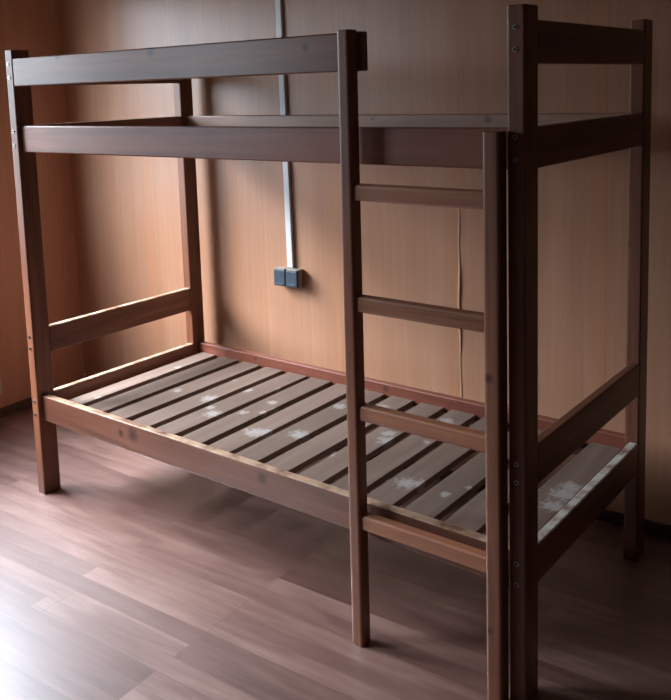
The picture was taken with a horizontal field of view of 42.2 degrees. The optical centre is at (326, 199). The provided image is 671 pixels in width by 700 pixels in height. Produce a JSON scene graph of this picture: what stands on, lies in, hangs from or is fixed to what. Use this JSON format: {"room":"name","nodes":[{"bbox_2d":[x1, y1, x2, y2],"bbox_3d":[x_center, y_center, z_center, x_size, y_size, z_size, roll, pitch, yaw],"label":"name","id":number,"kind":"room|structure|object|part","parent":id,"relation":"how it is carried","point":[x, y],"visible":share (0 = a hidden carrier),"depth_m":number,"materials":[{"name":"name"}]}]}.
{"room":"dormitory","nodes":[
{"label":"dormitory","id":0,"kind":"room"},
{"bbox_2d":[0,0,84,407],"bbox_3d":[-2.477,-0.034,2.763,0.090,2.500,4.000,3,9,35],"label":"wall","id":1,"kind":"structure","parent":0,"point":[34,26],"depth_m":4.20,"materials":[{"name":"brown wood"}]},
{"bbox_2d":[0,381,74,417],"bbox_3d":[-2.401,1.188,2.887,0.014,0.042,3.988,3,9,35],"label":"baseboard","id":2,"kind":"structure","parent":1,"relation":"attached to","point":[25,403],"depth_m":4.16,"materials":[{"name":"brown wood"}]},
{"bbox_2d":[0,406,670,699],"bbox_3d":[-0.479,1.372,1.555,4.880,0.100,4.180,3,9,35],"label":"floor","id":3,"kind":"structure","parent":0,"point":[138,577],"depth_m":2.55,"materials":[{"name":"laminate"}]},
{"bbox_2d":[5,4,652,699],"bbox_3d":[-0.083,0.295,2.915,2.000,1.661,0.907,4,9,38],"label":"bunk bed","id":4,"kind":"object","parent":3,"relation":"on","point":[168,406],"visible":1,"depth_m":2.47,"materials":[{"name":"brown wood"}]},
{"bbox_3d":[-1.085,0.287,3.222,0.043,1.661,0.072,4,9,38],"label":"post","id":5,"kind":"part","parent":4,"relation":"part of","materials":[{"name":"brown wood"}]},
{"bbox_3d":[-0.853,-0.270,3.460,0.028,0.095,0.719,4,9,38],"label":"rail","id":6,"kind":"part","parent":4,"relation":"part of","materials":[{"name":"brown wood"}]},
{"bbox_3d":[-0.861,-0.504,3.429,0.028,0.098,0.719,4,9,38],"label":"rail","id":7,"kind":"part","parent":4,"relation":"part of","materials":[{"name":"brown wood"}]},
{"bbox_3d":[-0.830,0.479,3.557,0.028,0.100,0.719,4,9,38],"label":"rail","id":8,"kind":"part","parent":4,"relation":"part of","materials":[{"name":"brown wood"}]},
{"bbox_3d":[-0.822,0.728,3.589,0.028,0.098,0.719,4,9,38],"label":"rail","id":9,"kind":"part","parent":4,"relation":"part of","materials":[{"name":"brown wood"}]},
{"bbox_3d":[-0.600,0.192,3.838,0.043,1.661,0.072,4,9,38],"label":"post","id":10,"kind":"part","parent":4,"relation":"part of","materials":[{"name":"brown wood"}]},
{"bbox_3d":[-0.505,-0.412,2.628,1.523,0.098,0.026,4,9,38],"label":"guard rail","id":11,"kind":"part","parent":4,"relation":"part of","materials":[{"name":"brown wood"}]},
{"bbox_3d":[-0.333,-0.168,2.552,1.914,0.095,0.028,4,9,38],"label":"rail","id":12,"kind":"part","parent":4,"relation":"part of","materials":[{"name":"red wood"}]},
{"bbox_3d":[-0.302,0.830,2.681,1.914,0.097,0.028,4,9,38],"label":"rail","id":13,"kind":"part","parent":4,"relation":"part of","materials":[{"name":"brown wood"}]},
{"bbox_3d":[0.159,-0.265,3.176,1.914,0.095,0.028,4,9,38],"label":"rail","id":14,"kind":"part","parent":4,"relation":"part of","materials":[{"name":"brown wood"}]},
{"bbox_3d":[0.190,0.733,3.306,1.914,0.098,0.028,4,9,38],"label":"rail","id":15,"kind":"part","parent":4,"relation":"part of","materials":[{"name":"brown wood"}]},
{"bbox_3d":[0.457,0.394,2.022,0.043,1.661,0.072,4,9,38],"label":"post","id":16,"kind":"part","parent":4,"relation":"part of","materials":[{"name":"brown wood"}]},
{"bbox_3d":[0.721,0.835,2.389,0.027,0.098,0.719,4,9,38],"label":"rail","id":17,"kind":"part","parent":4,"relation":"part of","materials":[{"name":"brown wood"}]},
{"bbox_3d":[0.714,0.586,2.357,0.027,0.100,0.719,4,9,38],"label":"rail","id":18,"kind":"part","parent":4,"relation":"part of","materials":[{"name":"brown wood"}]},
{"bbox_3d":[0.690,-0.163,2.260,0.027,0.095,0.719,4,9,38],"label":"rail","id":19,"kind":"part","parent":4,"relation":"part of","materials":[{"name":"brown wood"}]},
{"bbox_3d":[0.683,-0.397,2.229,0.027,0.098,0.719,4,9,38],"label":"rail","id":20,"kind":"part","parent":4,"relation":"part of","materials":[{"name":"brown wood"}]},
{"bbox_3d":[0.943,0.299,2.638,0.043,1.661,0.072,4,9,38],"label":"post","id":21,"kind":"part","parent":4,"relation":"part of","materials":[{"name":"brown wood"}]},
{"bbox_2d":[59,0,670,524],"bbox_3d":[0.657,-0.168,3.042,4.880,2.500,0.090,3,9,35],"label":"wall","id":22,"kind":"structure","parent":0,"point":[425,56],"depth_m":3.32,"materials":[{"name":"brown wood"}]},
{"bbox_2d":[275,0,294,267],"bbox_3d":[-0.184,-0.584,3.511,0.029,1.743,0.015,3,9,35],"label":"cable trunking","id":23,"kind":"object","parent":22,"relation":"attached to","point":[278,3],"visible":0.8,"depth_m":3.56,"materials":[{"name":"white plastic"}]},
{"bbox_2d":[274,266,303,287],"bbox_3d":[-0.160,0.321,3.613,0.126,0.078,0.046,3,9,35],"label":"double socket","id":24,"kind":"object","parent":22,"relation":"attached to","point":[283,276],"visible":1,"depth_m":3.59,"materials":[{"name":"grey plastic"}]},
{"bbox_3d":[-0.195,0.324,3.618,0.059,0.068,0.014,3,9,35],"label":"socket lid","id":25,"kind":"part","parent":24,"relation":"part of","materials":[{"name":"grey plastic"}]},
{"bbox_3d":[-0.144,0.327,3.582,0.059,0.068,0.014,3,9,35],"label":"socket lid","id":26,"kind":"part","parent":24,"relation":"part of","materials":[{"name":"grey plastic"}]},
{"bbox_2d":[457,208,461,397],"bbox_3d":[0.484,0.373,3.188,0.014,0.800,0.006,3,9,35],"label":"cable","id":27,"kind":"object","parent":22,"relation":"attached to","point":[459,273],"depth_m":3.18,"materials":[{"name":"beige plastic"}]},
{"bbox_2d":[304,436,670,538],"bbox_3d":[0.665,1.056,3.159,4.700,0.042,0.015,3,9,35],"label":"baseboard","id":28,"kind":"structure","parent":22,"relation":"attached to","point":[656,528],"depth_m":2.93,"materials":[{"name":"brown wood"}]}
]}

